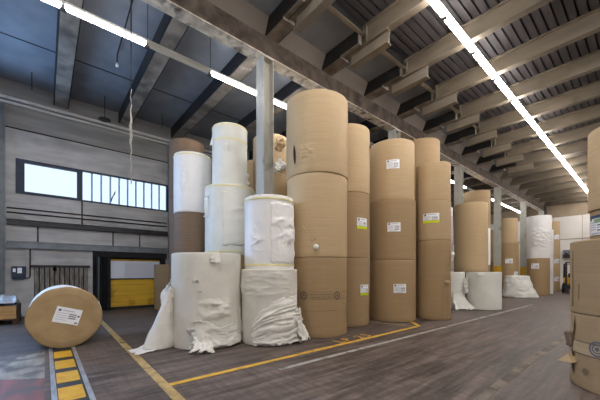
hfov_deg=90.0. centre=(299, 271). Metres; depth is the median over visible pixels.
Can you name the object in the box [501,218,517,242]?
paper roll
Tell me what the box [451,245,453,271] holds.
paper roll
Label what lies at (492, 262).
paper roll
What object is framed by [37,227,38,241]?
conduit
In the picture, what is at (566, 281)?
forklift
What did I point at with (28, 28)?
ceiling
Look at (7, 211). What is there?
conduit
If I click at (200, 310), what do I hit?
paper roll
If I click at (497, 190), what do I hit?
steel column
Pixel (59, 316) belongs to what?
paper roll
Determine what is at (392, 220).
paper roll
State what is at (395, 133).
steel column
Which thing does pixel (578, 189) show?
beam
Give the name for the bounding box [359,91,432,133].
ceiling beam
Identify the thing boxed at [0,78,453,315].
wall
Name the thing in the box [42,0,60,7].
diffuser
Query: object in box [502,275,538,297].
paper roll
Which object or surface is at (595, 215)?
paper roll
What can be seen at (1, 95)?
pipe
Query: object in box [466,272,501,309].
paper roll
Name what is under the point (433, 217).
paper roll
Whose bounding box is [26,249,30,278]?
conduit
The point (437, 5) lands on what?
ceiling light
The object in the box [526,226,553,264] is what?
paper roll
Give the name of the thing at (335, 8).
channel
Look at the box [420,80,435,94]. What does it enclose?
channel
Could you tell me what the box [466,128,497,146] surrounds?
bracket
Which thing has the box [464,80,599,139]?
roof beam
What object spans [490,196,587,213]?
beam
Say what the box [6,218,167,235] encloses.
wall rail
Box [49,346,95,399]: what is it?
strip
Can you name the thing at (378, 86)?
beam
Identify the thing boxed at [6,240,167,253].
wall rail
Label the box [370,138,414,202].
paper roll
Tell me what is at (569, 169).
ceiling light
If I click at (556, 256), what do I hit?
paper roll
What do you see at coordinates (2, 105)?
wall post
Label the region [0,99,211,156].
pipe
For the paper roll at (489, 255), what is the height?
2.068 m
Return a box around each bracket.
[294,0,335,32]
[349,28,390,69]
[390,64,429,96]
[421,91,457,116]
[446,112,479,132]
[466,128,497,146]
[482,141,511,157]
[496,153,523,166]
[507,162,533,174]
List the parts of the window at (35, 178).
pane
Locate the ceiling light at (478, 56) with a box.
[472,48,496,80]
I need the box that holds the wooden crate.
[0,303,21,323]
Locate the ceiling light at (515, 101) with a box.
[510,96,527,117]
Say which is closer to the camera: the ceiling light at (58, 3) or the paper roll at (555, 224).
the ceiling light at (58, 3)
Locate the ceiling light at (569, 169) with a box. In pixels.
[566,167,573,174]
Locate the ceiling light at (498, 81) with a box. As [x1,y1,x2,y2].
[494,75,513,100]
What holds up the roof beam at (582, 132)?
on the bracket at (517, 157)
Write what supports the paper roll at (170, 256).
on the floor
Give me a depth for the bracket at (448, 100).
10.46 m
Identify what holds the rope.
hanging from the ceiling at (28, 28)
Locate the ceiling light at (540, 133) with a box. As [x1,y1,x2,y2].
[536,128,547,142]
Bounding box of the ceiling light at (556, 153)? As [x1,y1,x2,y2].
[554,150,562,160]
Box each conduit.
[7,207,165,223]
[7,211,166,226]
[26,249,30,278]
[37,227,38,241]
[81,201,82,224]
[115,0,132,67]
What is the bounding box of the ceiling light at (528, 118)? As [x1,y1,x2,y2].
[525,114,538,131]
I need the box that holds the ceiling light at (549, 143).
[546,140,555,152]
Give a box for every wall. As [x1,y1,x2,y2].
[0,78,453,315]
[490,201,589,288]
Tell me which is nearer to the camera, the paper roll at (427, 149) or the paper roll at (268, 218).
the paper roll at (268, 218)
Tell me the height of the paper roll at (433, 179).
1.218 m
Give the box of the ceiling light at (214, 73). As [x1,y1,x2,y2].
[209,37,255,94]
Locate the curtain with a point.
(99, 263)
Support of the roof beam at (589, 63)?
attached to the deck
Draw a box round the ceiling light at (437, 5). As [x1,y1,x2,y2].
[427,0,446,19]
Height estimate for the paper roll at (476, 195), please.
2.128 m
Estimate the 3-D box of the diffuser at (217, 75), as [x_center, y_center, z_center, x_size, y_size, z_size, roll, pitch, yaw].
[-1.826,-5.313,8.518,1.480,0.074,0.124,0,0,-40]
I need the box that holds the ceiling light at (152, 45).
[147,4,209,75]
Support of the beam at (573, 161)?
attached to the ceiling at (28, 28)
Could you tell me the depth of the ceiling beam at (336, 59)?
8.81 m
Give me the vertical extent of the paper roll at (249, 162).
1.848 m
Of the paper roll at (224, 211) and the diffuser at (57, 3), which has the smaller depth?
the diffuser at (57, 3)
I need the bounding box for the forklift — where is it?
[562,262,569,292]
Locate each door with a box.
[31,265,89,296]
[93,251,166,310]
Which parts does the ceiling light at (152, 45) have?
hanger rod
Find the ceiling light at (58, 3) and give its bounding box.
[42,0,62,11]
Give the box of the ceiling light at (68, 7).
[63,0,146,48]
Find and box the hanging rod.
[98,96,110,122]
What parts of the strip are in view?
rail, rail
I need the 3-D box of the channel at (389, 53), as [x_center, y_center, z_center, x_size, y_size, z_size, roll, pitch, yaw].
[2.545,-6.400,8.659,1.760,0.320,0.110,0,0,-40]
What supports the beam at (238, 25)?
attached to the ceiling at (28, 28)
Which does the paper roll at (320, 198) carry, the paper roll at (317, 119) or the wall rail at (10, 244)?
the paper roll at (317, 119)
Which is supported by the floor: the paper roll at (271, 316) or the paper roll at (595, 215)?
the paper roll at (271, 316)
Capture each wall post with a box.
[0,102,4,303]
[168,146,168,263]
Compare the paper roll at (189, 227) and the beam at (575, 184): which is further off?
the beam at (575, 184)
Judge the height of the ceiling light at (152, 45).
1.110 m
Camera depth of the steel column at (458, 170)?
15.49 m
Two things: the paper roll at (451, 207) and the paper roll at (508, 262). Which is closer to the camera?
the paper roll at (451, 207)
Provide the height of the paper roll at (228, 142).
1.748 m
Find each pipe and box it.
[0,93,211,152]
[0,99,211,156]
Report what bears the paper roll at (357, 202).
on the paper roll at (357, 268)
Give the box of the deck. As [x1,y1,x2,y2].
[336,0,599,154]
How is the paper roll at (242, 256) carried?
on the floor
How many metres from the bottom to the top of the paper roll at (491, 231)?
2.398 m
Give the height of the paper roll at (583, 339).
0.955 m
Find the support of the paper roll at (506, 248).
on the paper roll at (508, 262)
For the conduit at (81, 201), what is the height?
0.880 m
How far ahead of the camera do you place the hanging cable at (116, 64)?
8.20 m
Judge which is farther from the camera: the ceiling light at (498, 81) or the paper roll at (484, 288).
the paper roll at (484, 288)
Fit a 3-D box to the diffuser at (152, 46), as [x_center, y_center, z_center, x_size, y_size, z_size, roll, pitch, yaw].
[-2.999,-5.313,7.520,1.480,0.074,0.124,0,0,-40]
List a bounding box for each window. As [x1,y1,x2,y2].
[16,158,81,200]
[82,170,167,211]
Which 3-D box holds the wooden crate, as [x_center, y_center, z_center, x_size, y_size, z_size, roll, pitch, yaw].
[-8.909,1.240,8.832,1.020,0.520,1.100,0,0,-40]
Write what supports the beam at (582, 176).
attached to the ceiling at (28, 28)
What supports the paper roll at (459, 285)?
on the floor
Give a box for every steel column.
[256,54,273,194]
[388,128,399,138]
[454,165,463,205]
[494,187,501,271]
[520,201,526,275]
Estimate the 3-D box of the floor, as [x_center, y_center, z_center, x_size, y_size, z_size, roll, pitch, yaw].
[9.454,1.598,11.264,41.600,0.204,23.500,0,0,-40]
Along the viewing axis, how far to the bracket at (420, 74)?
9.17 m
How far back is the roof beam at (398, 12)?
7.38 m
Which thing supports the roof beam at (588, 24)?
attached to the deck
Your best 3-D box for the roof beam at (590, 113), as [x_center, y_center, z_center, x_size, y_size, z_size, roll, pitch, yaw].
[13.705,-6.308,9.432,0.200,0.495,14.600,0,0,-40]
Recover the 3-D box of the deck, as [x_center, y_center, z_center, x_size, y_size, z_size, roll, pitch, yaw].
[7.122,-6.630,3.435,27.300,0.140,14.000,0,0,-40]
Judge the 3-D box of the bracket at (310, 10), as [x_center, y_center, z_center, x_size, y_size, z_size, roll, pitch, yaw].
[0.315,-5.879,6.650,0.200,0.358,1.200,0,0,-40]
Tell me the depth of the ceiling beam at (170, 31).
8.75 m
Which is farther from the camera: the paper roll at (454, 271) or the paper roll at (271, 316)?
the paper roll at (454, 271)
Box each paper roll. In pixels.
[24,285,101,348]
[142,252,241,353]
[154,264,168,309]
[169,138,203,198]
[169,198,173,256]
[169,256,170,285]
[173,151,211,212]
[174,212,204,252]
[203,183,253,254]
[210,122,249,185]
[240,269,309,345]
[241,255,244,316]
[244,194,294,268]
[247,160,252,188]
[253,134,286,195]
[286,89,347,180]
[287,172,346,257]
[294,257,346,337]
[347,123,369,196]
[347,192,368,258]
[347,258,368,326]
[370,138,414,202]
[370,198,415,260]
[370,260,415,321]
[412,137,439,197]
[416,161,450,203]
[416,200,450,241]
[416,240,454,319]
[451,207,452,244]
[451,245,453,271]
[451,272,475,309]
[454,202,487,270]
[454,271,487,297]
[463,190,489,227]
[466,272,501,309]
[488,228,490,264]
[490,230,493,261]
[490,261,493,271]
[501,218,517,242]
[501,243,518,254]
[501,255,518,269]
[502,270,518,291]
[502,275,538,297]
[526,215,551,231]
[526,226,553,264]
[527,258,549,295]
[550,265,552,293]
[552,221,559,243]
[553,244,559,267]
[553,268,559,290]
[558,311,599,394]
[570,238,599,316]
[588,127,599,213]
[590,209,599,238]
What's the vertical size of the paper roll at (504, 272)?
1.648 m
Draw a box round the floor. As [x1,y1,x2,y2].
[0,289,599,399]
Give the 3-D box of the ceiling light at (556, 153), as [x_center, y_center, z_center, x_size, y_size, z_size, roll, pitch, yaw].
[13.133,-5.960,15.274,1.714,0.200,0.162,0,0,-40]
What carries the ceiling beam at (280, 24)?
attached to the ceiling at (28, 28)
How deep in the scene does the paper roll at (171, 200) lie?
10.53 m
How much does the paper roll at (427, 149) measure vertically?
2.168 m
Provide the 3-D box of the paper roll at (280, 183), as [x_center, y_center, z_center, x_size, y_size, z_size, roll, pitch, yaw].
[-0.933,-3.524,10.354,1.244,2.048,1.462,0,0,-40]
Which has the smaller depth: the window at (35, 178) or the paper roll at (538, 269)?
the window at (35, 178)
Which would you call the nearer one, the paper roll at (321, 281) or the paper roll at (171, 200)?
the paper roll at (321, 281)
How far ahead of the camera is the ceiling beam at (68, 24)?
8.09 m
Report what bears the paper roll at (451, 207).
on the paper roll at (452, 246)
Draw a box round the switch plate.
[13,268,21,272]
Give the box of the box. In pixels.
[12,266,25,278]
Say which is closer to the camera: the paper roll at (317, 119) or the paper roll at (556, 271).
the paper roll at (317, 119)
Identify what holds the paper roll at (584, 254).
on the paper roll at (583, 339)
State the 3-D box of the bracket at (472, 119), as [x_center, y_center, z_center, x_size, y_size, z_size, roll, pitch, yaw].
[6.407,-5.879,11.835,0.200,0.358,1.200,0,0,-40]
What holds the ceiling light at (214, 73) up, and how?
hanging from the ceiling at (28, 28)
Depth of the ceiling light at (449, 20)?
7.43 m
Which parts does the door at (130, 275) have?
yellow panel, window panel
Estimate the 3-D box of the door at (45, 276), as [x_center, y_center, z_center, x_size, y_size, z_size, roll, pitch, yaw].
[-8.547,0.615,10.768,1.660,1.710,0.120,0,0,-40]
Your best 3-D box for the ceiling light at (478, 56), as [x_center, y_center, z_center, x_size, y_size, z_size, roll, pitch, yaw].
[5.301,-5.960,8.608,1.714,0.200,0.162,0,0,-40]
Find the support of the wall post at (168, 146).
on the floor
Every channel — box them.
[327,1,365,36]
[381,47,405,69]
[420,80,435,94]
[449,105,459,113]
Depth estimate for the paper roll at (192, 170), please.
8.96 m
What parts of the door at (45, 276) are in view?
track rail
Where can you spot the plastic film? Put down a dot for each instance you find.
(4, 299)
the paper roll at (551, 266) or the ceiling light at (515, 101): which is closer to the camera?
the ceiling light at (515, 101)
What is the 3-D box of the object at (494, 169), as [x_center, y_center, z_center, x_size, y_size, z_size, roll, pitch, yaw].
[9.481,-6.135,20.413,0.420,0.430,8.800,0,0,-40]
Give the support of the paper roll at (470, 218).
on the paper roll at (454, 271)
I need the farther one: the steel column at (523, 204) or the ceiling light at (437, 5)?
the steel column at (523, 204)
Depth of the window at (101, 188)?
12.15 m
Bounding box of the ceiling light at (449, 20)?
[443,11,475,54]
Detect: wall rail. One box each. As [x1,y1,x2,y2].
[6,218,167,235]
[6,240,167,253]
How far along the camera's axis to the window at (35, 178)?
10.62 m
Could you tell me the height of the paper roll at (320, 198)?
1.918 m
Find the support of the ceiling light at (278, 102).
hanging from the ceiling at (28, 28)
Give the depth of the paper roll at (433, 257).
9.43 m
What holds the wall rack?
attached to the wall at (574, 218)
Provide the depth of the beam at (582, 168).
19.34 m
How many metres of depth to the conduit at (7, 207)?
11.17 m
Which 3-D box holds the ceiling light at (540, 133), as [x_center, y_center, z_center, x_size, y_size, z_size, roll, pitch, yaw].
[10.522,-5.960,13.052,1.714,0.200,0.162,0,0,-40]
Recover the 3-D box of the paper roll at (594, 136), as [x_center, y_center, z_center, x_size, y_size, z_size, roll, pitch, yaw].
[5.976,-1.864,5.322,1.262,1.468,1.260,0,0,-25]
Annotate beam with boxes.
[54,0,83,108]
[118,13,188,125]
[141,0,545,210]
[171,0,305,138]
[236,32,361,133]
[249,66,402,159]
[347,0,429,59]
[388,0,553,87]
[419,7,599,108]
[444,50,599,125]
[451,154,587,190]
[451,164,587,197]
[451,172,587,202]
[451,179,587,207]
[453,186,587,211]
[453,192,587,215]
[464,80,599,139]
[481,104,599,150]
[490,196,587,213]
[494,122,599,160]
[507,139,587,168]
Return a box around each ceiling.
[0,0,587,183]
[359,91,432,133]
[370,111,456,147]
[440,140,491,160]
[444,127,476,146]
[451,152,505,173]
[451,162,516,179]
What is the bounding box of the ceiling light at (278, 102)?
[274,98,286,108]
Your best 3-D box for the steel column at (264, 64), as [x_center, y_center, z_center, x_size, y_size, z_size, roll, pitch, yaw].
[-0.907,-1.988,7.777,0.400,6.975,0.400,0,0,-40]
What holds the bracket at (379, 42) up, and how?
attached to the roof beam at (398, 12)
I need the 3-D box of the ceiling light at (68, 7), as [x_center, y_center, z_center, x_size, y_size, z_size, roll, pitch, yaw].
[-4.171,-5.795,6.521,1.540,1.110,0.124,0,0,-40]
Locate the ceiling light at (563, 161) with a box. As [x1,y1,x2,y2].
[561,159,568,167]
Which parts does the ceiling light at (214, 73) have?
hanger rod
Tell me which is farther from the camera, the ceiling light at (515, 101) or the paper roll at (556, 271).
the paper roll at (556, 271)
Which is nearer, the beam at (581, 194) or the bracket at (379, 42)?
the bracket at (379, 42)
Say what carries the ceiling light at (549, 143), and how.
attached to the roof beam at (582, 132)
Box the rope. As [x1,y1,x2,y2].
[129,0,132,183]
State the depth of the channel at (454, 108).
11.64 m
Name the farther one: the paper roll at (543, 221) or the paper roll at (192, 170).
the paper roll at (543, 221)
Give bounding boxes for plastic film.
[0,294,19,303]
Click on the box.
(18, 272)
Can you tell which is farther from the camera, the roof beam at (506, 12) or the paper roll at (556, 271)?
the paper roll at (556, 271)
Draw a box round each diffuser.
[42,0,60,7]
[149,43,209,73]
[211,71,255,94]
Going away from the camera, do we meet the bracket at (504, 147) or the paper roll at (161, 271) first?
the paper roll at (161, 271)
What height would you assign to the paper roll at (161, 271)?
1.798 m
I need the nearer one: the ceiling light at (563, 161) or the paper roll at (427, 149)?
the paper roll at (427, 149)
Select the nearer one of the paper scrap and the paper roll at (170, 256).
the paper scrap
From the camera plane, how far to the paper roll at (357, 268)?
8.19 m
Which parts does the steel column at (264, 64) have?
cap plate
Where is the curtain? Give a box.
[93,251,107,309]
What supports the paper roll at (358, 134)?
on the paper roll at (357, 202)
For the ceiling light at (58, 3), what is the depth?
5.94 m
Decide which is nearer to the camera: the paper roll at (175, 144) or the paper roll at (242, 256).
the paper roll at (242, 256)
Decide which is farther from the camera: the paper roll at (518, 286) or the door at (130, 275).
the paper roll at (518, 286)
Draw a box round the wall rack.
[563,250,569,257]
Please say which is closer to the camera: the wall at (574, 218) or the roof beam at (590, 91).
the roof beam at (590, 91)
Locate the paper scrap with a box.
[128,345,156,354]
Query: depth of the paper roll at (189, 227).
8.97 m

